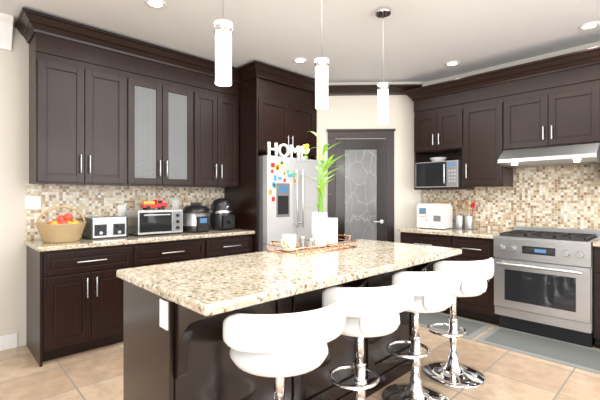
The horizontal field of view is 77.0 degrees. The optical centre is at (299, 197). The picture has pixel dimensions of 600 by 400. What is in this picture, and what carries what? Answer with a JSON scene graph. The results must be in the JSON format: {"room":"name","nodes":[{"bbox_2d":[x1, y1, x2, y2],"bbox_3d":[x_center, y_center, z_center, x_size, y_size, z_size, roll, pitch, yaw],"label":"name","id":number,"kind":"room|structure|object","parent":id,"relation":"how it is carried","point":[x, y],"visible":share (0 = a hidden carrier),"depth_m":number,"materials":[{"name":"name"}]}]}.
{"room":"kitchen","nodes":[
{"label":"kitchen","id":0,"kind":"room"},
{"bbox_2d":[0,23,210,346],"bbox_3d":[-2.209,-0.104,3.522,7.650,2.770,0.120,0,0,-44],"label":"wall","id":1,"kind":"structure","parent":0,"point":[14,121],"depth_m":3.22,"materials":[{"name":"beige paint"}]},
{"bbox_2d":[0,13,12,50],"bbox_3d":[-3.603,-1.364,1.995,3.325,0.250,0.150,0,0,-44],"label":"crown molding","id":2,"kind":"structure","parent":1,"relation":"attached to","point":[6,24],"depth_m":3.11,"materials":[{"name":"white"}]},
{"bbox_2d":[0,333,17,350],"bbox_3d":[-3.634,1.221,2.060,3.370,0.120,0.014,0,0,-44],"label":"baseboard","id":3,"kind":"structure","parent":1,"relation":"attached to","point":[9,341],"depth_m":3.18,"materials":[{"name":"white"}]},
{"bbox_2d":[27,27,134,185],"bbox_3d":[-1.969,-0.739,3.438,0.780,1.240,0.328,0,0,-44],"label":"upper cabinet","id":4,"kind":"object","parent":1,"relation":"attached to","point":[108,108],"depth_m":3.27,"materials":[{"name":"brown wood"}]},
{"bbox_2d":[26,184,223,239],"bbox_3d":[-1.659,0.126,3.965,1.998,0.488,0.002,0,0,-44],"label":"tiles","id":5,"kind":"structure","parent":1,"relation":"attached to","point":[94,200],"depth_m":3.68,"materials":[{"name":"tile"}]},
{"bbox_2d":[25,196,40,208],"bbox_3d":[-2.339,0.043,3.304,0.120,0.115,0.008,0,0,-44],"label":"switch plate","id":6,"kind":"object","parent":5,"relation":"attached to","point":[32,202],"visible":1,"depth_m":3.30,"materials":[{"name":"white plastic"}]},
{"bbox_2d":[118,205,125,215],"bbox_3d":[-1.804,0.134,3.818,0.075,0.115,0.007,0,0,-44],"label":"electrical outlet plate","id":7,"kind":"object","parent":5,"relation":"attached to","point":[121,210],"visible":0.9,"depth_m":3.82,"materials":[{"name":"white plastic"}]},
{"bbox_2d":[172,200,178,208],"bbox_3d":[-1.393,0.084,4.213,0.075,0.115,0.007,0,0,-44],"label":"electrical outlet plate","id":8,"kind":"object","parent":5,"relation":"attached to","point":[175,204],"visible":0.83,"depth_m":4.21,"materials":[{"name":"white plastic"}]},
{"bbox_2d":[135,55,202,186],"bbox_3d":[-1.491,-0.739,3.897,0.826,1.240,0.328,0,0,-44],"label":"upper cabinet","id":9,"kind":"object","parent":1,"relation":"attached to","point":[168,96],"depth_m":3.82,"materials":[{"name":"brown wood"}]},
{"bbox_2d":[203,71,240,187],"bbox_3d":[-1.059,-0.739,4.312,0.653,1.240,0.328,0,0,-44],"label":"upper cabinet","id":10,"kind":"object","parent":1,"relation":"attached to","point":[220,103],"depth_m":4.24,"materials":[{"name":"brown wood"}]},
{"bbox_2d":[0,312,599,399],"bbox_3d":[0.084,1.311,1.134,7.650,0.060,7.500,0,0,-44],"label":"floor","id":11,"kind":"structure","parent":0,"point":[95,374],"depth_m":2.70,"materials":[{"name":"tile"}]},
{"bbox_2d":[26,243,141,366],"bbox_3d":[-1.897,0.845,3.321,0.758,0.872,0.597,0,0,-44],"label":"base cabinet","id":12,"kind":"object","parent":11,"relation":"on","point":[74,301],"depth_m":3.05,"materials":[{"name":"brown wood"}]},
{"bbox_2d":[24,228,254,251],"bbox_3d":[-1.444,0.389,3.731,2.014,0.036,0.632,0,0,-44],"label":"countertop","id":13,"kind":"structure","parent":12,"relation":"on","point":[39,245],"depth_m":3.34,"materials":[{"name":"stone"}]},
{"bbox_2d":[35,206,85,242],"bbox_3d":[-2.007,0.221,3.174,0.370,0.299,0.370,0,0,-44],"label":"fruit basket","id":14,"kind":"object","parent":13,"relation":"on","point":[65,228],"visible":1,"depth_m":3.07,"materials":[{"name":"wicker"}]},
{"bbox_2d":[82,216,127,239],"bbox_3d":[-1.797,0.274,3.482,0.310,0.192,0.313,0,0,-44],"label":"toaster","id":15,"kind":"object","parent":13,"relation":"on","point":[102,227],"visible":1,"depth_m":3.38,"materials":[{"name":"silver metal"}]},
{"bbox_2d":[126,209,182,235],"bbox_3d":[-1.460,0.247,3.809,0.450,0.245,0.363,0,0,-44],"label":"toaster oven","id":16,"kind":"object","parent":13,"relation":"on","point":[150,221],"visible":1,"depth_m":3.68,"materials":[{"name":"silver metal"}]},
{"bbox_2d":[140,200,166,209],"bbox_3d":[-1.475,0.074,3.804,0.240,0.100,0.104,0,0,-44],"label":"toy truck","id":17,"kind":"object","parent":16,"relation":"on","point":[148,205],"visible":1,"depth_m":3.76,"materials":[{"name":"red paint"}]},
{"bbox_2d":[182,202,209,232],"bbox_3d":[-1.129,0.212,4.093,0.310,0.315,0.322,0,0,-44],"label":"rice cooker","id":18,"kind":"object","parent":13,"relation":"on","point":[196,217],"visible":0.88,"depth_m":3.97,"materials":[{"name":"black metal"}]},
{"bbox_2d":[210,198,234,229],"bbox_3d":[-0.870,0.189,4.300,0.278,0.362,0.349,0,0,-44],"label":"air fryer","id":19,"kind":"object","parent":13,"relation":"on","point":[222,216],"visible":0.98,"depth_m":4.21,"materials":[{"name":"black plastic"}]},
{"bbox_2d":[142,237,213,266],"bbox_3d":[-1.418,0.845,3.781,0.850,0.872,0.597,0,0,-44],"label":"base cabinet","id":20,"kind":"object","parent":11,"relation":"on","point":[153,253],"depth_m":3.60,"materials":[{"name":"brown wood"}]},
{"bbox_2d":[214,234,251,257],"bbox_3d":[-0.971,0.845,4.210,0.668,0.872,0.597,0,0,-44],"label":"base cabinet","id":21,"kind":"object","parent":11,"relation":"on","point":[237,244],"depth_m":4.04,"materials":[{"name":"brown wood"}]},
{"bbox_2d":[224,60,316,252],"bbox_3d":[-0.361,-0.095,4.684,1.065,2.752,0.757,0,0,-44],"label":"tall cabinet","id":22,"kind":"object","parent":11,"relation":"on","point":[276,104],"visible":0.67,"depth_m":4.36,"materials":[{"name":"brown wood"}]},
{"bbox_2d":[223,301,345,399],"bbox_3d":[-0.102,0.853,1.558,0.495,0.857,0.455,0,0,-44],"label":"bar stool","id":23,"kind":"object","parent":11,"relation":"on","point":[279,348],"visible":1,"depth_m":1.38,"materials":[{"name":"white metal"}]},
{"bbox_2d":[116,239,461,399],"bbox_3d":[0.097,0.821,2.283,2.020,0.920,0.918,0,0,-44],"label":"kitchen island","id":24,"kind":"object","parent":11,"relation":"on","point":[175,345],"visible":0.71,"depth_m":1.78,"materials":[{"name":"beige stone"}]},
{"bbox_2d":[159,298,168,330],"bbox_3d":[-0.558,0.478,1.544,0.008,0.115,0.070,0,0,-44],"label":"outlet","id":25,"kind":"object","parent":24,"relation":"attached to","point":[163,303],"depth_m":1.54,"materials":[{"name":"white plastic"}]},
{"bbox_2d":[267,234,356,255],"bbox_3d":[0.096,0.321,2.616,0.648,0.078,0.287,0,0,-44],"label":"copper tray","id":26,"kind":"object","parent":24,"relation":"on","point":[311,249],"visible":0.75,"depth_m":2.52,"materials":[{"name":"brown metal"}]},
{"bbox_2d":[281,234,295,250],"bbox_3d":[-0.085,0.300,2.498,0.130,0.103,0.096,0,0,-44],"label":"striped mug","id":27,"kind":"object","parent":26,"relation":"on","point":[289,240],"visible":0.85,"depth_m":2.47,"materials":[{"name":"white ceramic"}]},
{"bbox_2d":[299,236,314,248],"bbox_3d":[0.050,0.311,2.613,0.115,0.080,0.048,0,0,20],"label":"glass jars","id":28,"kind":"object","parent":26,"relation":"on","point":[302,241],"visible":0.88,"depth_m":2.60,"materials":[{"name":"white"}]},
{"bbox_2d":[292,131,356,246],"bbox_3d":[0.179,-0.073,2.740,0.408,0.849,0.476,0,0,-44],"label":"bamboo","id":29,"kind":"object","parent":26,"relation":"on","point":[324,229],"visible":0.94,"depth_m":2.70,"materials":[{"name":"white ceramic"}]},
{"bbox_2d":[258,155,321,251],"bbox_3d":[-0.272,0.403,4.663,0.895,1.733,0.817,0,0,-44],"label":"fridge","id":30,"kind":"object","parent":11,"relation":"on","point":[283,190],"visible":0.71,"depth_m":4.28,"materials":[{"name":"silver metal"}]},
{"bbox_2d":[267,142,309,158],"bbox_3d":[-0.121,-0.558,4.397,0.648,0.192,0.076,0,0,-44],"label":"home sign","id":31,"kind":"object","parent":30,"relation":"on","point":[304,149],"visible":0.98,"depth_m":4.40,"materials":[{"name":"white"}]},
{"bbox_2d":[322,280,413,399],"bbox_3d":[0.303,0.853,1.959,0.495,0.857,0.458,0,0,-44],"label":"bar stool","id":32,"kind":"object","parent":11,"relation":"on","point":[373,311],"visible":0.94,"depth_m":1.80,"materials":[{"name":"silver metal"}]},
{"bbox_2d":[381,266,460,399],"bbox_3d":[0.713,0.853,2.341,0.495,0.857,0.455,0,0,-44],"label":"bar stool","id":33,"kind":"object","parent":11,"relation":"on","point":[434,291],"visible":0.85,"depth_m":2.24,"materials":[{"name":"silver metal"}]},
{"bbox_2d":[400,232,498,324],"bbox_3d":[1.751,0.845,4.284,0.635,0.872,1.066,0,0,-44],"label":"base cabinet","id":34,"kind":"object","parent":11,"relation":"on","point":[481,307],"visible":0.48,"depth_m":3.90,"materials":[{"name":"brown wood"}]},
{"bbox_2d":[397,227,506,238],"bbox_3d":[1.749,0.389,4.288,0.632,0.036,1.074,0,0,-44],"label":"countertop","id":35,"kind":"structure","parent":34,"relation":"on","point":[481,233],"depth_m":4.10,"materials":[{"name":"stone"}]},
{"bbox_2d":[417,203,452,228],"bbox_3d":[1.615,0.217,4.525,0.244,0.305,0.330,0,0,-44],"label":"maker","id":36,"kind":"object","parent":35,"relation":"on","point":[434,215],"visible":1,"depth_m":4.43,"materials":[{"name":"white plastic"}]},
{"bbox_2d":[454,199,474,228],"bbox_3d":[1.924,0.197,4.422,0.130,0.346,0.202,0,0,-44],"label":"canisters","id":37,"kind":"object","parent":35,"relation":"on","point":[459,221],"visible":1,"depth_m":4.41,"materials":[{"name":"silver metal"}]},
{"bbox_2d":[419,312,492,339],"bbox_3d":[1.385,1.275,3.930,0.540,0.010,0.990,0,0,-44],"label":"runner mat","id":38,"kind":"object","parent":11,"relation":"on","point":[473,328],"visible":0.6,"depth_m":3.77,"materials":[{"name":"grey fabric"}]},
{"bbox_2d":[423,257,493,388],"bbox_3d":[1.096,0.853,2.693,0.495,0.857,0.458,0,0,-44],"label":"bar stool","id":39,"kind":"object","parent":11,"relation":"on","point":[452,371],"visible":0.85,"depth_m":2.61,"materials":[{"name":"silver metal"}]},
{"bbox_2d":[475,326,599,373],"bbox_3d":[2.130,1.275,3.154,0.540,0.010,1.080,0,0,-44],"label":"runner mat","id":40,"kind":"object","parent":11,"relation":"on","point":[585,358],"visible":0.98,"depth_m":3.17,"materials":[{"name":"grey fabric"}]},
{"bbox_2d":[494,226,599,347],"bbox_3d":[2.348,0.795,3.586,0.708,0.972,0.756,0,0,-44],"label":"range","id":41,"kind":"object","parent":11,"relation":"on","point":[543,281],"visible":0.96,"depth_m":3.38,"materials":[{"name":"silver metal"}]},
{"bbox_2d":[593,246,599,348],"bbox_3d":[2.935,0.845,3.051,0.635,0.872,0.816,0,0,-44],"label":"base cabinet","id":42,"kind":"object","parent":11,"relation":"on","point":[596,293],"visible":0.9,"depth_m":3.14,"materials":[{"name":"brown wood"}]},
{"bbox_2d":[592,239,599,246],"bbox_3d":[2.936,0.389,3.053,0.632,0.036,0.816,0,0,-44],"label":"countertop","id":43,"kind":"structure","parent":42,"relation":"on","point":[596,243],"depth_m":3.11,"materials":[{"name":"stone"}]},
{"bbox_2d":[0,0,599,82],"bbox_3d":[0.084,-1.519,1.134,7.650,0.060,7.500,0,0,-44],"label":"ceiling","id":44,"kind":"structure","parent":0,"point":[423,41],"depth_m":3.34,"materials":[{"name":"white paint"}]},
{"bbox_2d":[144,0,165,8],"bbox_3d":[-1.108,-1.485,2.888,0.156,0.008,0.156,0,0,-44],"label":"recessed light","id":45,"kind":"object","parent":44,"relation":"in","point":[158,4],"visible":1,"depth_m":2.89,"materials":[{"name":"white"}]},
{"bbox_2d":[214,0,232,86],"bbox_3d":[-0.398,-1.038,1.961,0.120,0.899,0.120,0,0,-44],"label":"pendant light","id":46,"kind":"object","parent":44,"relation":"hanging from","point":[223,30],"visible":1,"depth_m":1.93,"materials":[{"name":"white glass"}]},
{"bbox_2d":[293,58,306,62],"bbox_3d":[-0.002,-1.485,4.089,0.156,0.008,0.156,0,0,-44],"label":"recessed light","id":47,"kind":"object","parent":44,"relation":"in","point":[299,60],"visible":0.98,"depth_m":4.09,"materials":[{"name":"white"}]},
{"bbox_2d":[315,0,328,108],"bbox_3d":[0.143,-1.038,2.480,0.120,0.899,0.120,0,0,-44],"label":"pendant light","id":48,"kind":"object","parent":44,"relation":"hanging from","point":[321,80],"visible":1,"depth_m":2.44,"materials":[{"name":"white glass"}]},
{"bbox_2d":[375,7,390,124],"bbox_3d":[0.663,-1.038,3.007,0.120,0.899,0.120,0,0,-44],"label":"pendant light","id":49,"kind":"object","parent":44,"relation":"hanging from","point":[383,87],"visible":1,"depth_m":2.97,"materials":[{"name":"white glass"}]},
{"bbox_2d":[445,61,459,65],"bbox_3d":[1.691,-1.485,4.189,0.156,0.008,0.156,0,0,-44],"label":"recessed light","id":50,"kind":"object","parent":44,"relation":"in","point":[452,63],"visible":1,"depth_m":4.18,"materials":[{"name":"white"}]},
{"bbox_2d":[578,22,599,29],"bbox_3d":[2.507,-1.485,3.267,0.156,0.008,0.156,0,0,-44],"label":"recessed light","id":51,"kind":"object","parent":44,"relation":"in","point":[589,25],"visible":1,"depth_m":3.26,"materials":[{"name":"white"}]},
{"bbox_2d":[317,82,423,242],"bbox_3d":[0.684,-0.103,5.114,1.029,2.769,1.589,0,0,-44],"label":"wall","id":52,"kind":"structure","parent":0,"point":[352,112],"depth_m":4.86,"materials":[{"name":"beige paint"}]},
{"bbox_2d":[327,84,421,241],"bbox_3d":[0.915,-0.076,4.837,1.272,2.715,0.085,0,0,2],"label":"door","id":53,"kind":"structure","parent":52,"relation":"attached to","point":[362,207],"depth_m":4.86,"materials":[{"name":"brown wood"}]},
{"bbox_2d":[424,41,599,230],"bbox_3d":[2.972,-0.104,3.562,0.120,2.770,7.000,0,0,-44],"label":"wall","id":54,"kind":"structure","parent":0,"point":[561,52],"depth_m":4.10,"materials":[{"name":"beige paint"}]},
{"bbox_2d":[403,46,599,189],"bbox_3d":[2.357,-0.703,3.813,0.414,1.217,2.715,0,0,-44],"label":"upper cabinet","id":55,"kind":"object","parent":54,"relation":"attached to","point":[478,124],"visible":0.98,"depth_m":3.92,"materials":[{"name":"brown wood"}]},
{"bbox_2d":[416,157,461,187],"bbox_3d":[1.689,-0.296,4.499,0.373,0.357,0.520,0,0,-44],"label":"microwave","id":56,"kind":"object","parent":55,"relation":"in","point":[436,172],"visible":0.98,"depth_m":4.38,"materials":[{"name":"silver metal"}]},
{"bbox_2d":[424,164,599,230],"bbox_3d":[2.510,-0.074,3.955,0.002,0.889,2.608,0,0,-44],"label":"tiles","id":57,"kind":"structure","parent":54,"relation":"attached to","point":[568,196],"depth_m":3.96,"materials":[{"name":"tile"}]},
{"bbox_2d":[498,143,599,167],"bbox_3d":[2.436,-0.400,3.671,0.497,0.169,0.788,0,0,-44],"label":"range hood","id":58,"kind":"object","parent":54,"relation":"attached to","point":[580,154],"visible":1,"depth_m":3.51,"materials":[{"name":"silver metal"}]}
]}

